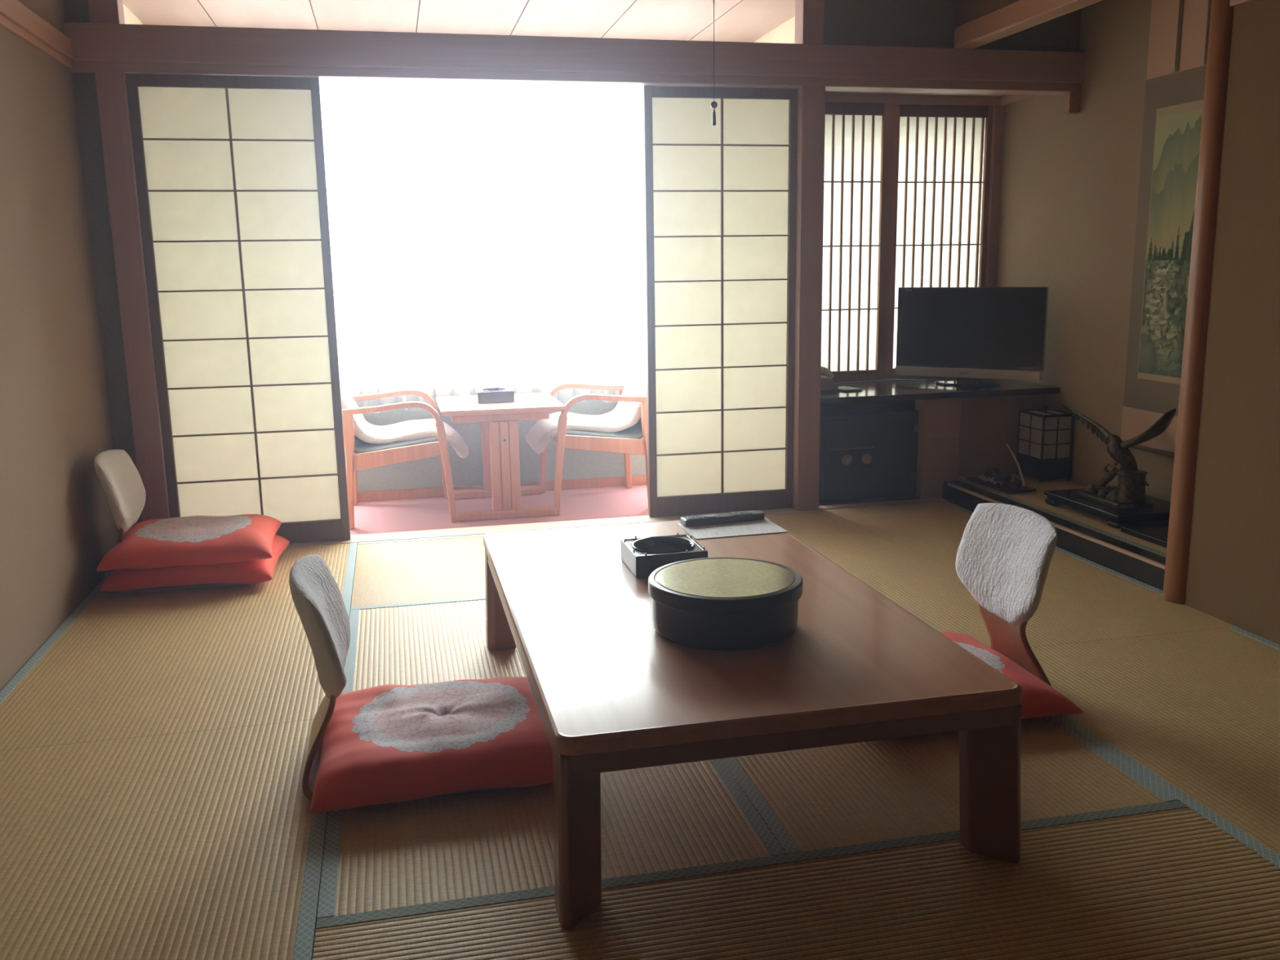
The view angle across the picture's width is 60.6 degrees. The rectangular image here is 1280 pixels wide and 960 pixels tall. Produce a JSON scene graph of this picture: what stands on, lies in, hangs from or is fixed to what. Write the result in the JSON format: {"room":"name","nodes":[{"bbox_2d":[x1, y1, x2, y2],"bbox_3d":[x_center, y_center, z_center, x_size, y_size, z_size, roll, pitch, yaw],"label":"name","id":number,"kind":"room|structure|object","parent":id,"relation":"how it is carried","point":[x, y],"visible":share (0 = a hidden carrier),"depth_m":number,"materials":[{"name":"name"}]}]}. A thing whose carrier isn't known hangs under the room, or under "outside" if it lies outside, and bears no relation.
{"room":"traditional dwelling","nodes":[
{"label":"traditional dwelling","id":0,"kind":"room"},
{"bbox_2d":[0,0,119,691],"bbox_3d":[-1.538,-0.249,1.337,0.100,2.550,6.530,-3,11,-12],"label":"wall","id":1,"kind":"structure","parent":0,"point":[57,524],"depth_m":3.72,"materials":[{"name":"beige paint"}]},
{"bbox_2d":[0,0,73,67],"bbox_3d":[-1.474,-1.037,1.126,0.025,0.105,6.390,-3,11,-12],"label":"trim","id":2,"kind":"structure","parent":1,"relation":"attached to","point":[15,17],"depth_m":3.75,"materials":[{"name":"brown wood"}]},
{"bbox_2d":[123,4,143,24],"bbox_3d":[-2.296,-0.936,5.039,0.100,2.550,1.170,-3,11,-12],"label":"wall","id":3,"kind":"structure","parent":0,"point":[130,18],"depth_m":4.90,"materials":[{"name":"beige paint"}]},
{"bbox_2d":[122,0,795,42],"bbox_3d":[-0.800,-2.216,5.089,3.065,0.105,1.080,-3,11,-12],"label":"ceiling","id":4,"kind":"structure","parent":0,"point":[735,20],"depth_m":5.12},
{"bbox_2d":[343,373,646,491],"bbox_3d":[-0.907,-1.139,5.878,3.070,2.520,0.100,-3,11,-12],"label":"wall","id":5,"kind":"structure","parent":0,"point":[425,473],"depth_m":6.01,"materials":[{"name":"paint"}]},
{"bbox_2d":[339,81,635,383],"bbox_3d":[-0.852,-1.346,5.851,2.710,1.604,0.080,-3,11,-12],"label":"window","id":6,"kind":"structure","parent":5,"relation":"in","point":[357,91],"depth_m":5.74,"materials":[{"name":"silver metal"}]},
{"bbox_2d":[357,475,646,502],"bbox_3d":[-0.859,0.052,6.057,3.025,0.053,0.019,-3,11,-12],"label":"baseboard","id":7,"kind":"structure","parent":5,"relation":"attached to","point":[402,494],"depth_m":6.03,"materials":[{"name":"brown wood"}]},
{"bbox_2d":[350,484,648,535],"bbox_3d":[-0.760,0.207,5.556,3.065,0.060,1.100,-3,11,-12],"label":"floor","id":8,"kind":"structure","parent":0,"point":[583,504],"depth_m":5.67,"materials":[{"name":"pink carpet"}]},
{"bbox_2d":[339,378,468,528],"bbox_3d":[-1.242,-0.207,5.546,0.717,0.772,0.594,-3,11,-12],"label":"armchair","id":9,"kind":"object","parent":8,"relation":"on","point":[367,445],"visible":0.88,"depth_m":5.32,"materials":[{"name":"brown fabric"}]},
{"bbox_2d":[339,378,468,457],"bbox_3d":[-1.242,-0.355,5.517,0.711,0.472,0.435,-3,11,-12],"label":"throw","id":10,"kind":"object","parent":9,"relation":"on","point":[367,436],"depth_m":5.38,"materials":[{"name":"grey fabric"}]},
{"bbox_2d":[435,391,564,521],"bbox_3d":[-0.727,-0.132,5.679,0.604,0.556,0.625,-3,11,-12],"label":"table","id":11,"kind":"object","parent":8,"relation":"on","point":[499,421],"visible":0.97,"depth_m":5.42,"materials":[{"name":"brown wood"}]},
{"bbox_2d":[475,386,514,403],"bbox_3d":[-0.749,-0.440,5.637,0.184,0.064,0.184,-3,11,-12],"label":"ashtray","id":12,"kind":"object","parent":11,"relation":"on","point":[495,394],"visible":1,"depth_m":5.56,"materials":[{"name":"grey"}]},
{"bbox_2d":[477,386,511,391],"bbox_3d":[-0.749,-0.444,5.636,0.172,0.048,0.172,-3,11,-12],"label":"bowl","id":13,"kind":"object","parent":12,"relation":"on","point":[495,388],"depth_m":5.69,"materials":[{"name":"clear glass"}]},
{"bbox_2d":[525,351,648,515],"bbox_3d":[-0.230,-0.269,5.778,0.717,0.772,0.594,-3,11,-12],"label":"armchair","id":14,"kind":"object","parent":8,"relation":"on","point":[621,429],"visible":0.81,"depth_m":5.57,"materials":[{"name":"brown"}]},
{"bbox_2d":[525,351,647,453],"bbox_3d":[-0.235,-0.416,5.748,0.711,0.472,0.435,-3,11,-12],"label":"throw","id":15,"kind":"object","parent":14,"relation":"on","point":[625,420],"depth_m":5.63,"materials":[{"name":"grey fabric"}]},
{"bbox_2d":[63,0,1081,524],"bbox_3d":[-0.067,-0.973,4.892,4.370,2.550,0.080,-3,11,-12],"label":"wall","id":16,"kind":"structure","parent":0,"point":[883,23],"depth_m":4.53,"materials":[{"name":"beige paint"}]},
{"bbox_2d":[88,0,124,23],"bbox_3d":[-2.073,-1.933,4.232,0.105,0.350,0.105,-3,11,-12],"label":"trim","id":17,"kind":"structure","parent":16,"relation":"attached to","point":[100,11],"depth_m":4.21,"materials":[{"name":"brown wood"}]},
{"bbox_2d":[94,71,169,521],"bbox_3d":[-2.051,-0.624,4.482,0.105,1.975,0.120,-3,11,-12],"label":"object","id":18,"kind":"structure","parent":16,"relation":"attached to","point":[111,86],"depth_m":4.39,"materials":[{"name":"brown wood"}]},
{"bbox_2d":[124,73,351,543],"bbox_3d":[-1.637,-0.663,4.538,0.726,1.920,0.030,-3,11,-12],"label":"door","id":19,"kind":"structure","parent":16,"relation":"in","point":[230,171],"depth_m":4.52,"materials":[{"name":"beige paper"}]},
{"bbox_2d":[286,507,799,547],"bbox_3d":[-0.619,0.270,4.958,2.788,0.103,0.140,-3,11,-12],"label":"trim","id":20,"kind":"structure","parent":16,"relation":"attached to","point":[476,530],"depth_m":4.95,"materials":[{"name":"brown wood"}]},
{"bbox_2d":[62,22,1085,95],"bbox_3d":[-0.075,-1.791,4.709,4.370,0.174,0.145,-3,11,-12],"label":"beam","id":21,"kind":"structure","parent":16,"relation":"attached to","point":[328,55],"depth_m":4.59,"materials":[{"name":"brown wood"}]},
{"bbox_2d":[642,85,797,517],"bbox_3d":[0.379,-0.790,5.022,0.717,1.920,0.030,-3,11,-12],"label":"door","id":22,"kind":"structure","parent":16,"relation":"in","point":[720,199],"depth_m":5.01,"materials":[{"name":"beige paper"}]},
{"bbox_2d":[792,85,825,511],"bbox_3d":[0.773,-0.790,5.100,0.110,1.975,0.120,-3,11,-12],"label":"trim","id":23,"kind":"structure","parent":16,"relation":"attached to","point":[811,99],"depth_m":5.03,"materials":[{"name":"brown wood"}]},
{"bbox_2d":[794,0,824,44],"bbox_3d":[0.751,-2.099,4.850,0.100,0.350,0.105,-3,11,-12],"label":"trim","id":24,"kind":"structure","parent":16,"relation":"attached to","point":[809,14],"depth_m":4.82,"materials":[{"name":"brown wood"}]},
{"bbox_2d":[798,510,820,511],"bbox_3d":[-0.655,0.251,4.920,3.093,0.045,0.060,-3,11,-12],"label":"trim","id":25,"kind":"structure","parent":16,"relation":"attached to","point":[806,510],"depth_m":5.22,"materials":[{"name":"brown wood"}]},
{"bbox_2d":[818,495,919,505],"bbox_3d":[1.108,0.125,5.391,0.562,0.057,0.050,-3,11,-12],"label":"trim","id":26,"kind":"structure","parent":16,"relation":"attached to","point":[906,497],"depth_m":5.38,"materials":[{"name":"black wood"}]},
{"bbox_2d":[818,497,947,510],"bbox_3d":[1.176,0.137,5.346,0.674,0.049,0.070,-3,11,-12],"label":"trim","id":27,"kind":"structure","parent":16,"relation":"attached to","point":[935,500],"depth_m":5.33,"materials":[{"name":"brown wood"}]},
{"bbox_2d":[915,398,960,499],"bbox_3d":[1.470,-0.141,5.438,0.195,0.550,0.100,-3,11,-12],"label":"trim","id":28,"kind":"structure","parent":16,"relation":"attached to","point":[939,420],"depth_m":5.38,"materials":[{"name":"brown wood"}]},
{"bbox_2d":[1064,91,1081,114],"bbox_3d":[2.038,-1.775,5.159,0.060,0.096,0.040,-3,11,-12],"label":"trim","id":29,"kind":"structure","parent":16,"relation":"attached to","point":[1073,99],"depth_m":5.14,"materials":[{"name":"brown wood"}]},
{"bbox_2d":[753,16,795,43],"bbox_3d":[0.715,-1.113,5.698,0.025,2.550,1.170,-3,11,-12],"label":"wall","id":30,"kind":"structure","parent":0,"point":[784,33],"depth_m":5.40,"materials":[{"name":"beige paint"}]},
{"bbox_2d":[825,91,1004,96],"bbox_3d":[1.362,-1.977,5.450,1.230,0.060,0.730,-3,11,-12],"label":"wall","id":31,"kind":"structure","parent":0,"point":[837,92],"depth_m":5.62,"materials":[{"name":"brown paint"}]},
{"bbox_2d":[957,394,1045,476],"bbox_3d":[1.804,-0.169,5.578,0.520,0.550,0.050,-3,11,-12],"label":"wall","id":32,"kind":"structure","parent":0,"point":[987,424],"depth_m":5.53,"materials":[{"name":"beige paint"}]},
{"bbox_2d":[820,377,1060,404],"bbox_3d":[1.394,-0.466,5.601,1.273,0.030,0.635,-3,11,-12],"label":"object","id":33,"kind":"object","parent":32,"relation":"on","point":[883,390],"visible":0.64,"depth_m":5.39,"materials":[{"name":"black paint"}]},
{"bbox_2d":[820,366,839,393],"bbox_3d":[0.837,-0.498,5.422,0.245,0.120,0.180,-5,12,-18],"label":"telephone","id":34,"kind":"object","parent":33,"relation":"on","point":[828,384],"visible":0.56,"depth_m":5.37,"materials":[{"name":"grey plastic"}]},
{"bbox_2d":[837,386,862,391],"bbox_3d":[1.026,-0.456,5.474,0.100,0.010,0.140,-6,12,-26],"label":"pad","id":35,"kind":"object","parent":33,"relation":"on","point":[846,388],"visible":0.71,"depth_m":5.43,"materials":[{"name":"grey"}]},
{"bbox_2d":[835,378,925,383],"bbox_3d":[1.202,-0.512,5.751,0.634,0.007,0.131,-6,12,-22],"label":"window sill","id":36,"kind":"structure","parent":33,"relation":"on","point":[892,379],"depth_m":5.83,"materials":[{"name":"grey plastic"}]},
{"bbox_2d":[895,286,1048,386],"bbox_3d":[1.680,-0.736,5.596,0.750,0.492,0.208,6,13,33],"label":"television","id":37,"kind":"object","parent":33,"relation":"on","point":[969,335],"visible":1,"depth_m":5.56,"materials":[{"name":"black plastic"}]},
{"bbox_2d":[995,0,1173,502],"bbox_3d":[2.207,-1.095,4.943,0.100,2.700,2.900,-3,11,-12],"label":"wall","id":38,"kind":"structure","parent":0,"point":[1068,197],"depth_m":5.16,"materials":[{"name":"beige paint"}]},
{"bbox_2d":[1120,0,1211,457],"bbox_3d":[2.226,-1.118,4.530,0.024,2.056,0.590,-3,11,-12],"label":"scroll","id":39,"kind":"object","parent":38,"relation":"hanging from","point":[1179,32],"visible":0.71,"depth_m":4.62,"materials":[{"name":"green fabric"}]},
{"bbox_2d":[1137,109,1202,377],"bbox_3d":[2.237,-0.970,4.562,0.001,1.076,0.378,-3,11,-12],"label":"painting","id":40,"kind":"object","parent":39,"relation":"attached to","point":[1177,136],"depth_m":4.60},
{"bbox_2d":[955,0,1279,644],"bbox_3d":[2.217,-0.461,2.113,0.120,2.550,6.440,-3,11,-12],"label":"wall","id":41,"kind":"structure","parent":0,"point":[1233,572],"depth_m":3.40,"materials":[{"name":"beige paint"}]},
{"bbox_2d":[954,0,1102,48],"bbox_3d":[1.655,-1.843,4.149,0.100,0.090,1.700,-3,11,-12],"label":"trim","id":42,"kind":"structure","parent":41,"relation":"attached to","point":[1021,15],"depth_m":4.51,"materials":[{"name":"brown wood"}]},
{"bbox_2d":[942,480,1165,591],"bbox_3d":[1.723,0.223,4.643,0.083,0.135,1.670,-3,11,-12],"label":"trim","id":43,"kind":"structure","parent":41,"relation":"attached to","point":[1147,573],"depth_m":4.30,"materials":[{"name":"black paint"}]},
{"bbox_2d":[947,482,1165,569],"bbox_3d":[1.689,0.169,4.593,0.013,0.012,1.610,-3,11,-12],"label":"trim","id":44,"kind":"structure","parent":41,"relation":"attached to","point":[1058,526],"depth_m":4.28,"materials":[{"name":"beige wood"}]},
{"bbox_2d":[1162,0,1234,604],"bbox_3d":[1.849,-0.767,3.551,0.113,2.495,0.113,-3,11,-12],"label":"wooden post","id":45,"kind":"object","parent":41,"relation":"attached to","point":[1221,13],"depth_m":3.56,"materials":[{"name":"brown wood"}]},
{"bbox_2d":[1229,0,1255,6],"bbox_3d":[2.329,-1.059,1.104,0.025,0.090,4.680,-3,11,-12],"label":"trim","id":46,"kind":"structure","parent":41,"relation":"attached to","point":[1233,2],"depth_m":3.32,"materials":[{"name":"brown wood"}]},
{"bbox_3d":[1.442,0.096,5.720,1.357,0.125,0.435,-3,11,-12],"label":"niche","id":47,"kind":"object","parent":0,"visible":0},
{"bbox_2d":[818,402,919,501],"bbox_3d":[1.091,-0.146,5.520,0.524,0.425,0.384,-3,11,-12],"label":"cabinet","id":48,"kind":"object","parent":47,"relation":"on","point":[867,450],"visible":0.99,"depth_m":5.36,"materials":[{"name":"black metal"}]},
{"bbox_3d":[0.633,-1.658,1.511,4.570,0.080,6.630,-3,11,-12],"label":"ceiling","id":49,"kind":"structure","parent":0,"visible":0},
{"bbox_2d":[711,0,717,125],"bbox_3d":[0.189,-1.390,2.803,0.018,0.928,0.018,-3,11,-12],"label":"pull cord","id":50,"kind":"object","parent":49,"relation":"hanging from","point":[713,104],"visible":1,"depth_m":2.88,"materials":[{"name":"grey plastic"}]},
{"bbox_3d":[0.652,0.857,2.054,4.550,0.075,6.530,-3,11,-12],"label":"floor","id":51,"kind":"structure","parent":0,"visible":0},
{"bbox_2d":[0,719,328,959],"bbox_3d":[-1.054,0.852,1.902,0.947,0.046,1.890,-3,11,-12],"label":"mat","id":52,"kind":"object","parent":51,"relation":"on","point":[208,844],"visible":0.89,"depth_m":2.25,"materials":[{"name":"brown wicker"}]},
{"bbox_2d":[0,542,357,751],"bbox_3d":[-1.476,0.497,3.736,0.947,0.046,1.936,-3,11,-12],"label":"mat","id":53,"kind":"object","parent":51,"relation":"on","point":[122,665],"visible":0.73,"depth_m":3.29,"materials":[{"name":"brown wicker"}]},
{"bbox_2d":[93,448,248,592],"bbox_3d":[-1.777,0.129,4.211,0.523,0.496,0.410,-3,11,-12],"label":"chair","id":54,"kind":"object","parent":53,"relation":"on","point":[122,484],"visible":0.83,"depth_m":4.09,"materials":[{"name":"white fabric"}]},
{"bbox_2d":[99,534,290,591],"bbox_3d":[-1.713,0.299,4.279,0.600,0.106,0.570,-3,11,-11],"label":"floor cushion","id":55,"kind":"object","parent":53,"relation":"on","point":[259,571],"visible":0.34,"depth_m":4.03,"materials":[{"name":"red fabric"}]},
{"bbox_2d":[95,514,281,571],"bbox_3d":[-1.720,0.222,4.242,0.600,0.104,0.570,-4,11,-14],"label":"floor cushion","id":56,"kind":"object","parent":55,"relation":"on","point":[189,540],"visible":0.95,"depth_m":4.05,"materials":[{"name":"red fabric"}]},
{"bbox_2d":[350,533,485,609],"bbox_3d":[-0.231,0.332,4.474,1.811,0.046,0.975,-3,11,-12],"label":"mat","id":57,"kind":"object","parent":51,"relation":"on","point":[447,569],"visible":0.34,"depth_m":4.27,"materials":[{"name":"brown wicker"}]},
{"bbox_2d":[316,600,785,918],"bbox_3d":[-0.357,0.623,3.007,0.906,0.046,1.883,-3,11,-12],"label":"mat","id":58,"kind":"object","parent":51,"relation":"on","point":[438,848],"visible":0.46,"depth_m":2.33,"materials":[{"name":"brown wicker"}]},
{"bbox_2d":[288,554,501,799],"bbox_3d":[-0.538,0.429,2.591,0.523,0.496,0.410,-3,11,-12],"label":"chair","id":59,"kind":"object","parent":58,"relation":"on","point":[317,597],"visible":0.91,"depth_m":2.46,"materials":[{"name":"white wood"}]},
{"bbox_2d":[309,676,553,813],"bbox_3d":[-0.478,0.601,2.653,0.600,0.103,0.570,-4,11,-13],"label":"floor cushion","id":60,"kind":"object","parent":58,"relation":"on","point":[383,744],"visible":0.89,"depth_m":2.49,"materials":[{"name":"red fabric"}]},
{"bbox_2d":[312,800,1279,959],"bbox_3d":[0.393,0.856,1.762,1.811,0.046,0.913,-3,11,-12],"label":"mat","id":61,"kind":"object","parent":51,"relation":"on","point":[1160,881],"visible":1,"depth_m":2.01,"materials":[{"name":"brown wicker"}]},
{"bbox_2d":[483,517,1022,928],"bbox_3d":[0.130,0.456,2.776,0.918,0.357,1.584,-3,11,-12],"label":"table","id":62,"kind":"object","parent":61,"relation":"on","point":[611,693],"visible":0.79,"depth_m":2.17,"materials":[{"name":"wood"}]},
{"bbox_2d":[620,533,707,577],"bbox_3d":[0.064,0.201,2.983,0.196,0.064,0.196,-3,11,-12],"label":"ashtray","id":63,"kind":"object","parent":62,"relation":"on","point":[642,556],"visible":0.92,"depth_m":2.93,"materials":[{"name":"grey ceramic"}]},
{"bbox_2d":[631,536,694,554],"bbox_3d":[0.064,0.197,2.982,0.172,0.049,0.172,-3,11,-12],"label":"bowl","id":64,"kind":"object","parent":63,"relation":"on","point":[651,544],"depth_m":3.04,"materials":[{"name":"clear glass"}]},
{"bbox_2d":[648,557,802,650],"bbox_3d":[0.191,0.274,2.465,0.345,0.118,0.345,-3,11,-12],"label":"round box","id":65,"kind":"object","parent":62,"relation":"on","point":[710,603],"visible":1,"depth_m":2.35,"materials":[{"name":"grey paint"}]},
{"bbox_2d":[676,517,787,539],"bbox_3d":[0.283,0.148,3.399,0.292,0.002,0.208,-4,11,-14],"label":"paper sheet","id":66,"kind":"object","parent":62,"relation":"on","point":[765,526],"visible":0.79,"depth_m":3.37,"materials":[{"name":"white paper"}]},
{"bbox_2d":[680,510,764,526],"bbox_3d":[0.262,0.120,3.472,0.270,0.024,0.052,-5,12,-18],"label":"remote control","id":67,"kind":"object","parent":66,"relation":"on","point":[741,516],"visible":1,"depth_m":3.45,"materials":[{"name":"black plastic"}]},
{"bbox_2d":[721,715,1177,853],"bbox_3d":[0.527,0.571,3.200,0.903,0.046,1.883,-3,11,-12],"label":"mat","id":68,"kind":"object","parent":51,"relation":"on","point":[841,795],"visible":0.24,"depth_m":2.47,"materials":[{"name":"brown wicker"}]},
{"bbox_2d":[955,502,1057,687],"bbox_3d":[0.805,0.339,2.940,0.523,0.496,0.410,-3,11,-12],"label":"chair","id":69,"kind":"object","parent":68,"relation":"on","point":[1005,553],"visible":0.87,"depth_m":2.96,"materials":[{"name":"white fabric"}]},
{"bbox_2d":[939,631,1082,719],"bbox_3d":[0.765,0.526,2.972,0.600,0.090,0.570,-3,11,-12],"label":"floor cushion","id":70,"kind":"object","parent":69,"relation":"on","point":[1039,699],"visible":0.18,"depth_m":2.82,"materials":[{"name":"red fabric"}]},
{"bbox_2d":[764,501,1235,648],"bbox_3d":[1.239,0.335,4.342,0.996,0.046,1.952,-3,11,-12],"label":"mat","id":71,"kind":"object","parent":51,"relation":"on","point":[907,553],"visible":0.69,"depth_m":4.03,"materials":[{"name":"brown wicker"}]},
{"bbox_2d":[957,472,1168,557],"bbox_3d":[2.011,0.159,4.720,0.508,0.046,1.793,-3,11,-12],"label":"shelf","id":72,"kind":"object","parent":51,"relation":"on","point":[1034,500],"visible":0.23,"depth_m":4.79,"materials":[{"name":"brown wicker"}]},
{"bbox_2d":[965,444,1036,493],"bbox_3d":[1.732,-0.070,5.256,0.150,0.203,0.360,-4,12,-16],"label":"ornament","id":73,"kind":"object","parent":72,"relation":"on","point":[994,478],"visible":1,"depth_m":5.22,"materials":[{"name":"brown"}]},
{"bbox_2d":[1015,405,1075,482],"bbox_3d":[2.005,-0.189,5.432,0.170,0.359,0.222,-3,11,-12],"label":"lamp","id":74,"kind":"object","parent":72,"relation":"on","point":[1045,438],"visible":0.97,"depth_m":5.35,"materials":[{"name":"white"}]},
{"bbox_2d":[1043,485,1170,528],"bbox_3d":[2.040,0.113,4.684,0.375,0.056,0.520,-3,11,-12],"label":"display stand","id":75,"kind":"object","parent":72,"relation":"on","point":[1117,517],"visible":0.47,"depth_m":4.53,"materials":[{"name":"black paint"}]},
{"bbox_2d":[1061,404,1176,510],"bbox_3d":[2.003,-0.133,4.669,0.185,0.434,0.731,-3,11,-12],"label":"statue","id":76,"kind":"object","parent":75,"relation":"on","point":[1130,492],"visible":1,"depth_m":4.56,"materials":[{"name":"brown metal"}]},
{"bbox_2d":[1120,522,1168,547],"bbox_3d":[2.138,0.209,4.271,0.400,0.024,0.280,-3,11,-12],"label":"display board","id":77,"kind":"object","parent":72,"relation":"on","point":[1155,533],"visible":0.29,"depth_m":4.27,"materials":[{"name":"black paint"}]},
{"bbox_2d":[1031,626,1279,867],"bbox_3d":[1.645,0.693,2.495,0.958,0.046,1.894,-3,11,-12],"label":"mat","id":78,"kind":"object","parent":51,"relation":"on","point":[1196,713],"visible":0.8,"depth_m":2.84,"materials":[{"name":"brown wicker"}]},
{"bbox_3d":[1.322,-1.242,6.016,1.350,2.600,0.100,-3,11,-12],"label":"wall","id":79,"kind":"structure","parent":0,"visible":0},
{"bbox_2d":[820,102,894,381],"bbox_3d":[1.027,-1.224,5.717,0.600,1.420,0.028,-3,11,-12],"label":"window","id":80,"kind":"structure","parent":79,"relation":"in","point":[859,137],"depth_m":5.74,"materials":[{"name":"white paper"}]},
{"bbox_2d":[820,376,943,409],"bbox_3d":[1.342,-0.239,6.011,1.230,0.634,0.290,-3,11,-12],"label":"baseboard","id":81,"kind":"structure","parent":79,"relation":"attached to","point":[908,403],"depth_m":5.84,"materials":[{"name":"black wood"}]},
{"bbox_2d":[825,93,1040,287],"bbox_3d":[1.387,-1.215,5.540,1.230,1.470,0.610,-3,11,-12],"label":"trim","id":82,"kind":"structure","parent":79,"relation":"attached to","point":[997,103],"depth_m":5.78,"materials":[{"name":"brown wood"}]},
{"bbox_2d":[887,104,992,378],"bbox_3d":[1.597,-1.264,5.875,0.568,1.420,0.028,-3,11,-12],"label":"window","id":83,"kind":"structure","parent":79,"relation":"in","point":[942,153],"depth_m":5.83,"materials":[{"name":"white paper"}]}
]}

